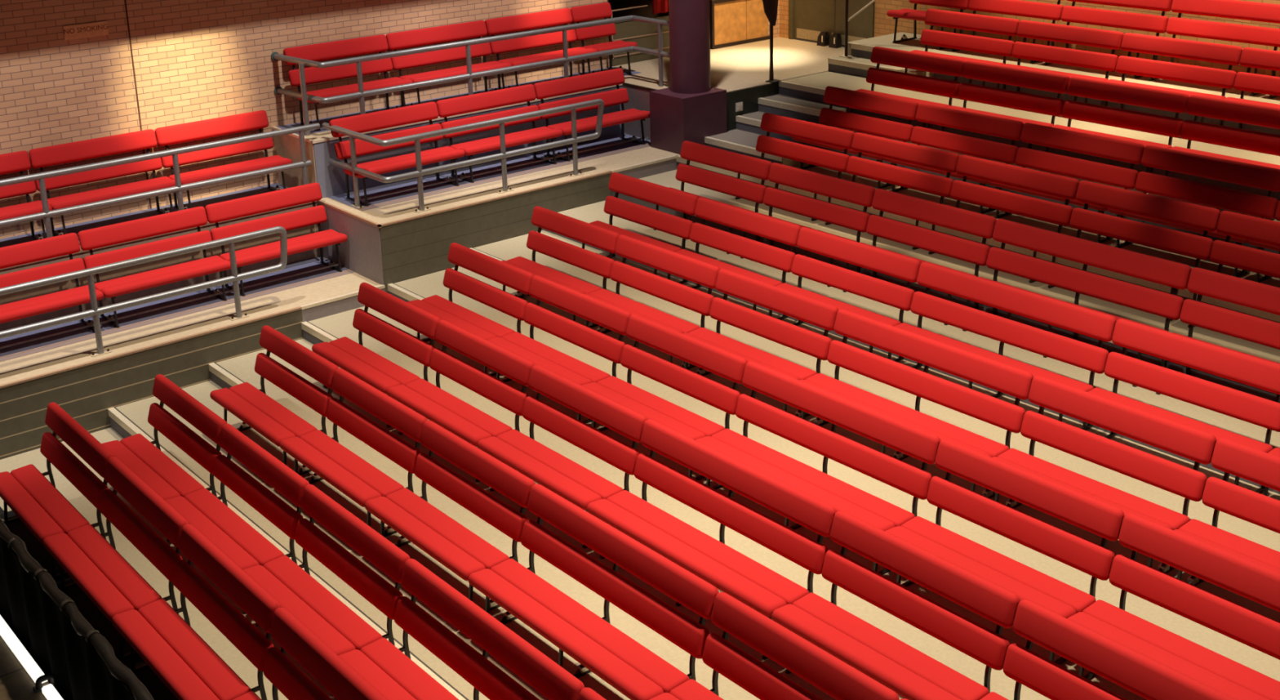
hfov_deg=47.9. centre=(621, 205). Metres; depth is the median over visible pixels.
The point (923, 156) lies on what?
bench
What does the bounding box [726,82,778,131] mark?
wall
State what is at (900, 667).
bench
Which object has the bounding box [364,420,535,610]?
bench
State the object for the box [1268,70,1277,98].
bench
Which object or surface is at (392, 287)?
trim
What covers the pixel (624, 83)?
trim
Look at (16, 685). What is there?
floor
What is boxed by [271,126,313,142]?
trim
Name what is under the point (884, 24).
wall
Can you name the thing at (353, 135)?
guard rail
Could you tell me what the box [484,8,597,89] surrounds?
bench
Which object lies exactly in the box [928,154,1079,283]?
bench
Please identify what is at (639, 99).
wall
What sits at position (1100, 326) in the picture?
bench
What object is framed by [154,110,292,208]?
bench
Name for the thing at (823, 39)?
backpack
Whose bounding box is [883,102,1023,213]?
bench
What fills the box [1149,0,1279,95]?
bench
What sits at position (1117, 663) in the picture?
bench
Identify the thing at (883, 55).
bench
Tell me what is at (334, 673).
bench
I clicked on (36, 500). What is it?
bench
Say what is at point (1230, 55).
bench
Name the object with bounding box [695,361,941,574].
bench
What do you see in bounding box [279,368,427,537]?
bench
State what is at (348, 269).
trim
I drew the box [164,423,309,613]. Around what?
bench
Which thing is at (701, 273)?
bench
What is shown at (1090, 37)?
bench
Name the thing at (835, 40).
backpack
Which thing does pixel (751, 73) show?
floor
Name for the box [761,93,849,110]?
carpet
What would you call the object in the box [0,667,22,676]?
trim
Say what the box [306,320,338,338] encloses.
groove
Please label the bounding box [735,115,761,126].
trim
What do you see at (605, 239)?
bench
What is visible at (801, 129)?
bench
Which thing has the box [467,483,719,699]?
bench
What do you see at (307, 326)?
trim
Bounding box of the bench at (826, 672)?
[648,591,899,699]
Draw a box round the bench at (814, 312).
[682,268,839,417]
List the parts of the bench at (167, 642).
seat, seat, backrest, backrest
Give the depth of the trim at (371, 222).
16.77 m
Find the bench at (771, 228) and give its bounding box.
[666,196,801,319]
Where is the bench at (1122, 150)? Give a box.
[987,122,1144,243]
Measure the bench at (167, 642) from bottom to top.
0.973 m
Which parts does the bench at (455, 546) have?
seat, seat, backrest, backrest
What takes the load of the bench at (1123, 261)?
on the floor at (340, 325)
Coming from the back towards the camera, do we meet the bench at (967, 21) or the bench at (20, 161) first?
the bench at (967, 21)
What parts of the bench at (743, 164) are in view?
seat, backrest, backrest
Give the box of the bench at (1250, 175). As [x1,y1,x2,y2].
[1107,145,1279,276]
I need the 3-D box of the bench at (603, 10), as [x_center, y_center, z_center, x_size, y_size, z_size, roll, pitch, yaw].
[-0.248,-2.359,20.586,0.711,0.973,0.681,-14,20,-37]
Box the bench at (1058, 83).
[941,60,1070,148]
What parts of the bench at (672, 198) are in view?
seat, backrest, backrest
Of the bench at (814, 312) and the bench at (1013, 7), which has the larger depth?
the bench at (1013, 7)
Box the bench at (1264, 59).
[1219,47,1279,128]
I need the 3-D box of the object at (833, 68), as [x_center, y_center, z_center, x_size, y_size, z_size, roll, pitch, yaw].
[3.442,-1.827,19.861,0.015,0.145,1.595,-14,20,-37]
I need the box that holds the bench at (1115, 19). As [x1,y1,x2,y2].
[1044,0,1173,78]
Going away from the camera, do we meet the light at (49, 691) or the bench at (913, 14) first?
the light at (49, 691)
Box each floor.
[0,31,1279,699]
[0,256,347,356]
[0,506,177,699]
[0,635,49,699]
[278,36,818,139]
[328,133,650,208]
[626,45,844,92]
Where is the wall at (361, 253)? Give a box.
[272,129,384,284]
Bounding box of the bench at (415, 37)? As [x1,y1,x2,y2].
[386,20,511,106]
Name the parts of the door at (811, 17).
kick plate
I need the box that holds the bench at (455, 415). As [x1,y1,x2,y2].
[386,319,534,482]
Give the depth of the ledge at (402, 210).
17.70 m
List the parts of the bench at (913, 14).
seat, seat, backrest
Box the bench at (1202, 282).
[1155,266,1279,394]
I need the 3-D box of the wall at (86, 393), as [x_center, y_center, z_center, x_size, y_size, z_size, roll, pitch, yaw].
[-4.351,1.738,15.307,13.222,2.262,0.013,-14,20,-37]
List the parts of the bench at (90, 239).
backrest, backrest, seat, seat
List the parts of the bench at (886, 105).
seat, backrest, backrest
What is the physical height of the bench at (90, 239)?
0.973 m
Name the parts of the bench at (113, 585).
seat, seat, backrest, backrest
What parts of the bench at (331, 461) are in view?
seat, seat, backrest, backrest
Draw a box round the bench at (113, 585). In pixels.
[42,456,188,659]
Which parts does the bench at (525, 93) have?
backrest, backrest, seat, seat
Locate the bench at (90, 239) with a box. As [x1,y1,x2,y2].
[77,206,231,328]
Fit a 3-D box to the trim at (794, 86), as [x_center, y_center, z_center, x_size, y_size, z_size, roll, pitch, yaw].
[7.276,-0.084,13.830,0.059,0.075,16.166,-14,20,-37]
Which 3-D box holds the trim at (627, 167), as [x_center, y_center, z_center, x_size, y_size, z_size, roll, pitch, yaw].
[0.302,-0.544,18.629,1.122,0.031,0.053,-14,20,-37]
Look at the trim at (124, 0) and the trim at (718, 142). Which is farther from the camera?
the trim at (718, 142)
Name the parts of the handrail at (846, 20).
plate, post, rail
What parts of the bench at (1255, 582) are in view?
seat, seat, backrest, backrest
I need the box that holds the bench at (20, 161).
[0,150,53,239]
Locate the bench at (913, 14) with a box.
[886,0,968,49]
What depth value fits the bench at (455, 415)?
12.94 m
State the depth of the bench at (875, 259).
13.68 m
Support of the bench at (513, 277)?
on the floor at (340, 325)
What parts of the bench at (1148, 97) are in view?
seat, backrest, backrest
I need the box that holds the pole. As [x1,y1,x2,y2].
[762,0,777,80]
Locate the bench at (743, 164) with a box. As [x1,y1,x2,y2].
[653,140,771,253]
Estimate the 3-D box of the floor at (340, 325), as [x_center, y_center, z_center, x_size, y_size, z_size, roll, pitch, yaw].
[3.970,2.313,11.702,13.750,4.011,16.188,-14,20,-37]
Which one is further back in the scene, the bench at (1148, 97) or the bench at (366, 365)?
the bench at (1148, 97)
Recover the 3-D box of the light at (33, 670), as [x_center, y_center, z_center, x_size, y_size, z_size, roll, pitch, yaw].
[-5.374,3.476,12.313,0.088,0.052,2.596,-14,20,-37]
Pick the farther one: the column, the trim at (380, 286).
the column
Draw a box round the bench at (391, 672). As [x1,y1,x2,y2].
[338,558,584,699]
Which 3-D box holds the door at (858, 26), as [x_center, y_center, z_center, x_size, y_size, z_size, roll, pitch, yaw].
[3.529,-3.435,21.891,0.054,2.079,0.715,-14,20,-37]
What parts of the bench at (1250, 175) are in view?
seat, backrest, backrest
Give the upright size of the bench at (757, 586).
0.973 m
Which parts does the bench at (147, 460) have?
seat, seat, backrest, backrest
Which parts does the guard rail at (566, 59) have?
post, post, post, rail, rail, post, post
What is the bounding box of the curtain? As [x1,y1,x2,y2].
[652,0,668,13]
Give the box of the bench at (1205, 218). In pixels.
[1048,180,1220,320]
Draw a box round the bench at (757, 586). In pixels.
[586,418,836,659]
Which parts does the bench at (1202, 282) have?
seat, backrest, backrest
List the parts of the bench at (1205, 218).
backrest, backrest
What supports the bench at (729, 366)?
on the floor at (340, 325)
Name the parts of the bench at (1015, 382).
seat, seat, backrest, backrest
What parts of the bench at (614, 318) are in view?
seat, seat, backrest, backrest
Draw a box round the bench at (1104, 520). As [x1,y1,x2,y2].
[884,439,1124,664]
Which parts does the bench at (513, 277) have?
seat, seat, backrest, backrest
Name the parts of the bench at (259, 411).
seat, seat, backrest, backrest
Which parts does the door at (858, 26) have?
kick plate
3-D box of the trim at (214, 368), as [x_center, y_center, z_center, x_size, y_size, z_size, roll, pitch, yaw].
[0.739,3.308,9.236,0.059,0.075,16.166,-14,20,-37]
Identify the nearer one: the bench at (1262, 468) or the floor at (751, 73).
the bench at (1262, 468)
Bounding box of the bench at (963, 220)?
[843,188,996,324]
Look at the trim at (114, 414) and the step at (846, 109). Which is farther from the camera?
the step at (846, 109)
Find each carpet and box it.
[710,128,813,147]
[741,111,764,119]
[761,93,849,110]
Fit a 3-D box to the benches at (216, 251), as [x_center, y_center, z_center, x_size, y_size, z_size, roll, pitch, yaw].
[-5.209,0.321,16.210,13.530,1.413,0.013,-14,20,-37]
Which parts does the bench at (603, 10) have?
backrest, backrest, seat, seat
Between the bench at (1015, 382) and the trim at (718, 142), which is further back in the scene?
the trim at (718, 142)
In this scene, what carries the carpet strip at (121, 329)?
on the ledge at (78, 353)
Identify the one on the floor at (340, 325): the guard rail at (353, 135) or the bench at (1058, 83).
the bench at (1058, 83)
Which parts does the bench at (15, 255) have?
backrest, backrest, seat, seat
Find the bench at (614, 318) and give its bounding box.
[486,275,631,423]
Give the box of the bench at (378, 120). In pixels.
[328,101,465,206]
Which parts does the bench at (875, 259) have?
seat, backrest, backrest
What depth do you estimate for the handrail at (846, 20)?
20.36 m
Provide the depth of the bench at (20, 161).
15.91 m
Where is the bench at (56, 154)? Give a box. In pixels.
[28,128,175,235]
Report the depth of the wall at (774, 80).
19.83 m
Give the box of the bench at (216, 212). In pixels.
[204,182,347,296]
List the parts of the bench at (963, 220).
seat, backrest, backrest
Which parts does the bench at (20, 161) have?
backrest, backrest, seat, seat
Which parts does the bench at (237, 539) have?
seat, seat, backrest, backrest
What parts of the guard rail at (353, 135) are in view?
post, post, plate, post, plate, post, plate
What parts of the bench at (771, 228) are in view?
seat, backrest, backrest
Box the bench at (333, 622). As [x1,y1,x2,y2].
[243,484,410,699]
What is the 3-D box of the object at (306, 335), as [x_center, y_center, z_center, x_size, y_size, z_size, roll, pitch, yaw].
[1.577,2.994,9.857,0.015,0.145,16.166,-14,20,-37]
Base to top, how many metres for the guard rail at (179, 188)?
0.916 m
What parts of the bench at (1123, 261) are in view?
seat, backrest, backrest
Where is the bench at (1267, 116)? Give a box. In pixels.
[1164,94,1279,176]
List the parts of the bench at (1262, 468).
seat, seat, backrest, backrest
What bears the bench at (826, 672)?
on the floor at (340, 325)
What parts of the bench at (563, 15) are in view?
backrest, backrest, seat, seat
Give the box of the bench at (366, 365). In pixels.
[311,282,440,426]
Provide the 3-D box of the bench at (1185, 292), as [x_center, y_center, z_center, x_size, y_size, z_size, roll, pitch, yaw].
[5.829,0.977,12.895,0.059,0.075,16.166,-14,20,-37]
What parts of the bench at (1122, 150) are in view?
seat, backrest, backrest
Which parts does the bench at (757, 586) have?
seat, seat, backrest, backrest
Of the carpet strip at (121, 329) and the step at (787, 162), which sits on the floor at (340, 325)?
the step at (787, 162)
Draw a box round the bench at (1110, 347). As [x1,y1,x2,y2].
[611,191,1276,401]
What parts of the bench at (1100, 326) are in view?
seat, backrest, backrest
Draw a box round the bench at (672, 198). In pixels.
[582,172,698,284]
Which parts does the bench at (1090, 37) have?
seat, backrest, backrest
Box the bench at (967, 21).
[904,8,1019,89]
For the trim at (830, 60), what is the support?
attached to the step at (851, 59)
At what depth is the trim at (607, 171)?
17.18 m
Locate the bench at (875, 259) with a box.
[768,226,921,361]
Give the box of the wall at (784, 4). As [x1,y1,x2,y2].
[779,0,788,38]
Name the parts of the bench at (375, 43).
backrest, backrest, seat, seat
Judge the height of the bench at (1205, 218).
0.973 m
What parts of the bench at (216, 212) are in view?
backrest, backrest, seat, seat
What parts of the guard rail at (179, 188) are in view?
post, rail, rail, post, post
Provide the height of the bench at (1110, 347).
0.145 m
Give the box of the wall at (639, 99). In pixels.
[622,84,650,140]
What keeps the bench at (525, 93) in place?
on the floor at (427, 180)
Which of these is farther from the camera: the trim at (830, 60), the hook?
the trim at (830, 60)
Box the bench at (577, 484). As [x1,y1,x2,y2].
[477,364,647,548]
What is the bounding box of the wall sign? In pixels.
[62,20,108,39]
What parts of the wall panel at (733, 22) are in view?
rail, rail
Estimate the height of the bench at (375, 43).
0.973 m
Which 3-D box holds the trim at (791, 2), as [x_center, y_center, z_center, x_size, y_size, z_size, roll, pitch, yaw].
[3.242,-3.546,22.207,0.088,2.156,1.760,-14,20,-37]
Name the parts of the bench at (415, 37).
backrest, backrest, seat, seat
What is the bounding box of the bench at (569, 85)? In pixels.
[533,67,649,161]
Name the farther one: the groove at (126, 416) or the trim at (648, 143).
the trim at (648, 143)
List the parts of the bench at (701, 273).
seat, seat, backrest, backrest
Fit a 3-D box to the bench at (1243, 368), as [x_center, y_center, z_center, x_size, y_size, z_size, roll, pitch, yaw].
[4.260,1.575,11.060,0.681,0.973,1.487,-14,20,-37]
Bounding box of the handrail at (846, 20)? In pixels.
[839,0,875,57]
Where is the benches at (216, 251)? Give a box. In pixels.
[0,84,622,331]
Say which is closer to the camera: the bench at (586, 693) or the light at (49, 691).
the bench at (586, 693)
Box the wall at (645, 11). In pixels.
[609,0,668,23]
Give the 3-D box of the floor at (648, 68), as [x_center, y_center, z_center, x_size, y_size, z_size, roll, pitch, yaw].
[-0.530,-0.661,20.594,8.899,2.275,1.056,-14,20,-37]
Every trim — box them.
[0,200,316,270]
[0,269,350,357]
[0,306,302,388]
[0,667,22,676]
[107,407,466,699]
[124,0,151,208]
[208,362,243,386]
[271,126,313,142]
[299,284,385,309]
[301,321,337,342]
[311,83,622,143]
[316,200,382,227]
[356,142,650,208]
[377,170,612,226]
[387,283,424,301]
[470,247,502,260]
[609,154,677,172]
[622,82,657,91]
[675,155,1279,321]
[704,136,782,161]
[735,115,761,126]
[758,97,821,115]
[777,80,825,94]
[788,0,874,39]
[827,57,919,74]
[850,42,908,51]
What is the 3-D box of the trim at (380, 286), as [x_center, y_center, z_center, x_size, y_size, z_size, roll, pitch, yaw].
[-3.121,1.017,16.167,1.045,0.031,0.053,-14,20,-37]
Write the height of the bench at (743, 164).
0.973 m
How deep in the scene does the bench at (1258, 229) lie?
12.97 m
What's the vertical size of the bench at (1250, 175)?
0.973 m
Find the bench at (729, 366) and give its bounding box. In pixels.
[581,314,747,479]
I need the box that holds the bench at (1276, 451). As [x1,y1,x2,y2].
[1263,447,1279,500]
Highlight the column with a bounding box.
[648,0,726,154]
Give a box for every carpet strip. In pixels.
[0,182,288,247]
[0,270,354,361]
[276,66,640,134]
[358,143,650,210]
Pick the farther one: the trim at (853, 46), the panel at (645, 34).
the panel at (645, 34)
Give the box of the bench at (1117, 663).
[980,599,1235,699]
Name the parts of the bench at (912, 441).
seat, seat, backrest, backrest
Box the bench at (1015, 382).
[799,309,1033,497]
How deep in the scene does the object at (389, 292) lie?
16.34 m
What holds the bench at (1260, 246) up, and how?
on the floor at (340, 325)
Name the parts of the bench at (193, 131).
backrest, backrest, seat, seat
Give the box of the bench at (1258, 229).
[1186,210,1279,327]
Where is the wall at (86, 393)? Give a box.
[0,158,676,459]
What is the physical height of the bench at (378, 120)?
0.973 m
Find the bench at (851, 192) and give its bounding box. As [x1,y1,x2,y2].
[740,162,875,287]
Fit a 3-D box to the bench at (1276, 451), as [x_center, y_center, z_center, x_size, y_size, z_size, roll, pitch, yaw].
[5.203,1.873,9.937,0.681,0.973,1.487,-14,20,-37]
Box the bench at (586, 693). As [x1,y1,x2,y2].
[577,687,605,699]
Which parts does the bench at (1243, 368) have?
seat, backrest, backrest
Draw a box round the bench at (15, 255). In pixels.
[0,232,103,331]
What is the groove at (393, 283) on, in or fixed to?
on the floor at (340, 325)
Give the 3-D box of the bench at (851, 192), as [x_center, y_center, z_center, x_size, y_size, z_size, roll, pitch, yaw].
[1.933,0.186,15.448,0.681,0.973,1.509,-14,20,-37]
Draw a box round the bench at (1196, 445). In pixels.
[991,375,1216,573]
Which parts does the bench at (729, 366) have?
seat, seat, backrest, backrest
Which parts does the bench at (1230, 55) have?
seat, backrest, backrest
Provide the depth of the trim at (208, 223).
16.16 m
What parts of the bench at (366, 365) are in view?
seat, seat, backrest, backrest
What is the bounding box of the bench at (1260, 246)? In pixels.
[1247,200,1279,282]
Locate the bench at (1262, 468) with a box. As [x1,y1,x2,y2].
[1173,438,1279,586]
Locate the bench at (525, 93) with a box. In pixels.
[435,84,562,182]
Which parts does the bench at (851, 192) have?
seat, backrest, backrest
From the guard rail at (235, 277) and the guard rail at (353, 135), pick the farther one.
the guard rail at (353, 135)
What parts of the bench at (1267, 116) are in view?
seat, backrest, backrest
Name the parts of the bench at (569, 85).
backrest, backrest, seat, seat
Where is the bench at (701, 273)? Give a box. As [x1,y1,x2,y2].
[584,234,719,368]
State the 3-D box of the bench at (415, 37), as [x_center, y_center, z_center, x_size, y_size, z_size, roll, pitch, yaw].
[-2.255,-1.851,19.035,1.529,0.973,0.681,-14,20,-37]
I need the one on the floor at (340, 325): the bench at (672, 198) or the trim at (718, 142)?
the bench at (672, 198)
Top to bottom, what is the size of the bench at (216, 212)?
0.973 m
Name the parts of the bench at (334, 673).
seat, backrest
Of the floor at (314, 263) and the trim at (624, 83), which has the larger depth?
the trim at (624, 83)
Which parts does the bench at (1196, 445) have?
seat, seat, backrest, backrest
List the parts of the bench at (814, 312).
seat, seat, backrest, backrest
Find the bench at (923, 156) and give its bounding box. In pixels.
[825,132,959,249]
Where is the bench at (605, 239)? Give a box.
[501,205,619,327]
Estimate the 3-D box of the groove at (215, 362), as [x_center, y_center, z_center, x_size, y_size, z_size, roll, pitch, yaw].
[0.768,3.269,9.250,0.018,0.003,16.166,-14,20,-37]
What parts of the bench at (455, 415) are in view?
seat, seat, backrest, backrest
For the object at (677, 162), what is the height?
0.145 m
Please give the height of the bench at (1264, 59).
0.973 m
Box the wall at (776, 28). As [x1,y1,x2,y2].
[709,0,779,48]
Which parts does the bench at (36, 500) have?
seat, seat, backrest, backrest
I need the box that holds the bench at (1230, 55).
[1100,32,1242,125]
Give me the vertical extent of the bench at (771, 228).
0.973 m
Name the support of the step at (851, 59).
on the floor at (340, 325)
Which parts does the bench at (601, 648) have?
seat, seat, backrest, backrest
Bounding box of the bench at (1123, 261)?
[962,218,1191,386]
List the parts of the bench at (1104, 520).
seat, seat, backrest, backrest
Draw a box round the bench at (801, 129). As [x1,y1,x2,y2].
[734,112,854,221]
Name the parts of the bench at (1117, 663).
seat, backrest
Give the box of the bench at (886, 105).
[792,85,919,188]
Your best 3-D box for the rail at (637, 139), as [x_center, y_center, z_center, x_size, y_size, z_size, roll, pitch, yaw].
[-1.391,-0.499,18.432,4.532,0.024,0.024,-14,20,-37]
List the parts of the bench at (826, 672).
seat, seat, backrest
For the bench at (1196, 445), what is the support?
on the floor at (340, 325)
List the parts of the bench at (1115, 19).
backrest, backrest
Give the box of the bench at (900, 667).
[771,511,1019,699]
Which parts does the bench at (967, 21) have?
seat, backrest, backrest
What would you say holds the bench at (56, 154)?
on the carpet strip at (75, 228)
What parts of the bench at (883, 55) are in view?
seat, backrest, backrest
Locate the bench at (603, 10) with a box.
[570,2,637,74]
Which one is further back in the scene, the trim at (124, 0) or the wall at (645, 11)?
the wall at (645, 11)
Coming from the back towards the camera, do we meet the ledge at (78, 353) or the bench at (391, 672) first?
the ledge at (78, 353)
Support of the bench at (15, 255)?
on the floor at (314, 263)
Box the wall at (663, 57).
[612,57,663,66]
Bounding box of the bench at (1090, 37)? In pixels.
[996,19,1124,106]
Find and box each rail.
[0,122,319,237]
[0,226,287,356]
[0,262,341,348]
[271,15,669,135]
[322,98,604,213]
[360,136,648,200]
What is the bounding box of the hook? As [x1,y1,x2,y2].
[32,672,57,693]
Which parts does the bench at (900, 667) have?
seat, seat, backrest, backrest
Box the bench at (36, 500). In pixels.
[0,402,114,578]
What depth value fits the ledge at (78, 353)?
15.32 m
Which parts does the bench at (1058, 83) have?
seat, backrest, backrest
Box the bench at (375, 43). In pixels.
[283,34,413,131]
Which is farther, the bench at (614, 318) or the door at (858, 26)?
the door at (858, 26)
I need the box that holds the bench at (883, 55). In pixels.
[849,46,965,128]
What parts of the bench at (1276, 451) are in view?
seat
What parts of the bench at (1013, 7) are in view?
backrest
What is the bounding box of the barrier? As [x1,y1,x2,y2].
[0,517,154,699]
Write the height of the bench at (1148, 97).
0.973 m
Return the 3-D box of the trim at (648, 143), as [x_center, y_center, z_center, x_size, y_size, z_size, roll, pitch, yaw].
[-1.308,-0.419,18.314,4.620,0.009,0.016,-14,20,-37]
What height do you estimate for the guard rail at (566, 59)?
0.935 m
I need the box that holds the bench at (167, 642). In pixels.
[111,524,280,699]
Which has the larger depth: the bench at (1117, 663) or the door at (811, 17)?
the door at (811, 17)
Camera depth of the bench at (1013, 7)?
19.22 m
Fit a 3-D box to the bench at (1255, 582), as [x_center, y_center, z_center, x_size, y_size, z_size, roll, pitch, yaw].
[3.506,2.650,8.718,0.681,0.973,1.487,-14,20,-37]
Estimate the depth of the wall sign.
16.29 m
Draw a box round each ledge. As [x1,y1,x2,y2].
[0,259,380,384]
[320,146,679,223]
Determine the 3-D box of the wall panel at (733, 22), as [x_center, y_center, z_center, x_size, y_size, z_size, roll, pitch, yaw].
[1.882,-2.923,22.703,1.254,0.757,0.033,-14,20,-37]
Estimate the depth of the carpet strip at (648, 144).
18.05 m
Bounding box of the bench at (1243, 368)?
[1082,318,1279,493]
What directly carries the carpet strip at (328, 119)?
on the floor at (648, 68)
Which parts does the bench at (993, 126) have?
seat, backrest, backrest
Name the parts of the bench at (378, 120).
backrest, backrest, seat, seat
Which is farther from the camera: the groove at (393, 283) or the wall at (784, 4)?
the wall at (784, 4)
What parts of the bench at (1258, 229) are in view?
backrest, backrest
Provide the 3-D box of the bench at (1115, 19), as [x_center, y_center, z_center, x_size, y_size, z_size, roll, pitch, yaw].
[6.061,-2.207,18.128,0.681,0.973,1.487,-14,20,-37]
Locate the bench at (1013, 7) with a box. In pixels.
[951,0,1063,62]
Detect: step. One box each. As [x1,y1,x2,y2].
[782,157,806,167]
[833,56,933,77]
[840,108,849,112]
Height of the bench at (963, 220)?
0.973 m
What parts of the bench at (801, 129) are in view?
backrest, backrest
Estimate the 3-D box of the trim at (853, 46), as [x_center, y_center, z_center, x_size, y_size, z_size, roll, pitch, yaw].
[8.349,-0.684,14.502,0.059,0.075,16.060,-14,20,-37]
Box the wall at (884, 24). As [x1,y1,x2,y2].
[874,0,1279,76]
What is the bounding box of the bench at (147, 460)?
[102,373,227,541]
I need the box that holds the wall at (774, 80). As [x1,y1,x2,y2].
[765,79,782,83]
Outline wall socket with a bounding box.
[735,102,742,111]
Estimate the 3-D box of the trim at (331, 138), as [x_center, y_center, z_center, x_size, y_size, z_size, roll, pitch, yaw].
[-1.839,-1.231,18.639,4.780,0.031,0.044,-14,20,-37]
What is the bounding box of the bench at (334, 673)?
[232,607,386,699]
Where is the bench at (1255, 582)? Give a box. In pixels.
[1066,513,1279,699]
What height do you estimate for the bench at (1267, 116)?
0.973 m
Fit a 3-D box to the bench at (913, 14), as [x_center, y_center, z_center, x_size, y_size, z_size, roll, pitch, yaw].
[4.321,-2.756,20.200,0.681,0.973,1.025,-14,20,-37]
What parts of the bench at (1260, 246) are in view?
seat, backrest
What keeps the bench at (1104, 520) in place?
on the floor at (340, 325)
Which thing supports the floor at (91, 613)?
on the floor at (340, 325)
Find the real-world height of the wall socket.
0.116 m
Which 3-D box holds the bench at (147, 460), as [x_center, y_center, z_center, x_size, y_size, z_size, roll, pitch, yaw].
[-4.101,2.238,12.920,0.681,0.973,1.470,-14,20,-37]
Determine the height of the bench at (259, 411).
0.973 m
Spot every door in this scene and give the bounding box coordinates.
[794,0,835,41]
[835,0,869,46]
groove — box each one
[114,407,468,699]
[214,362,244,382]
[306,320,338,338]
[393,283,424,297]
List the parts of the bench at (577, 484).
seat, seat, backrest, backrest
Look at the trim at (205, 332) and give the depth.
14.79 m
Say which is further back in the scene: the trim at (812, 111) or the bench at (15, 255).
the trim at (812, 111)
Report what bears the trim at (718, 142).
attached to the wall at (749, 97)
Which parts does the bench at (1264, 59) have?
seat, backrest, backrest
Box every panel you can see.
[610,4,669,66]
[711,0,769,48]
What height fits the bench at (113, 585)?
0.973 m
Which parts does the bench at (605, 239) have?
seat, seat, backrest, backrest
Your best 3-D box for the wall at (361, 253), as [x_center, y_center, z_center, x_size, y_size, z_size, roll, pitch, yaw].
[-3.534,-0.026,17.238,0.035,1.413,2.556,-14,20,-37]
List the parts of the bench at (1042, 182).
backrest, backrest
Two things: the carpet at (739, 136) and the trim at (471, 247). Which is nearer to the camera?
the trim at (471, 247)
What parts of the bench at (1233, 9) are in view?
backrest, backrest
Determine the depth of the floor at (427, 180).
18.44 m
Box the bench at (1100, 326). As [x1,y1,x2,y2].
[887,262,1116,430]
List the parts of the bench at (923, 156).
backrest, backrest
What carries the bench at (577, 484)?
on the floor at (340, 325)
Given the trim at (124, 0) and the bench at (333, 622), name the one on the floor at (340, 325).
the bench at (333, 622)
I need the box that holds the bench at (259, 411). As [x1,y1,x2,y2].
[209,324,338,475]
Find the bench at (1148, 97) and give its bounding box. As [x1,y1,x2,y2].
[1045,75,1189,172]
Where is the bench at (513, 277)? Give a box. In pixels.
[407,242,533,375]
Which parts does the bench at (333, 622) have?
seat, seat, backrest, backrest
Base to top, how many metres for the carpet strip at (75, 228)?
0.004 m
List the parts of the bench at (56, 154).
backrest, backrest, seat, seat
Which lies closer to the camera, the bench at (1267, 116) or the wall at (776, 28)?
the bench at (1267, 116)
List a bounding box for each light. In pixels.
[0,614,48,684]
[41,683,63,699]
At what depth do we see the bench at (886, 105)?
17.62 m

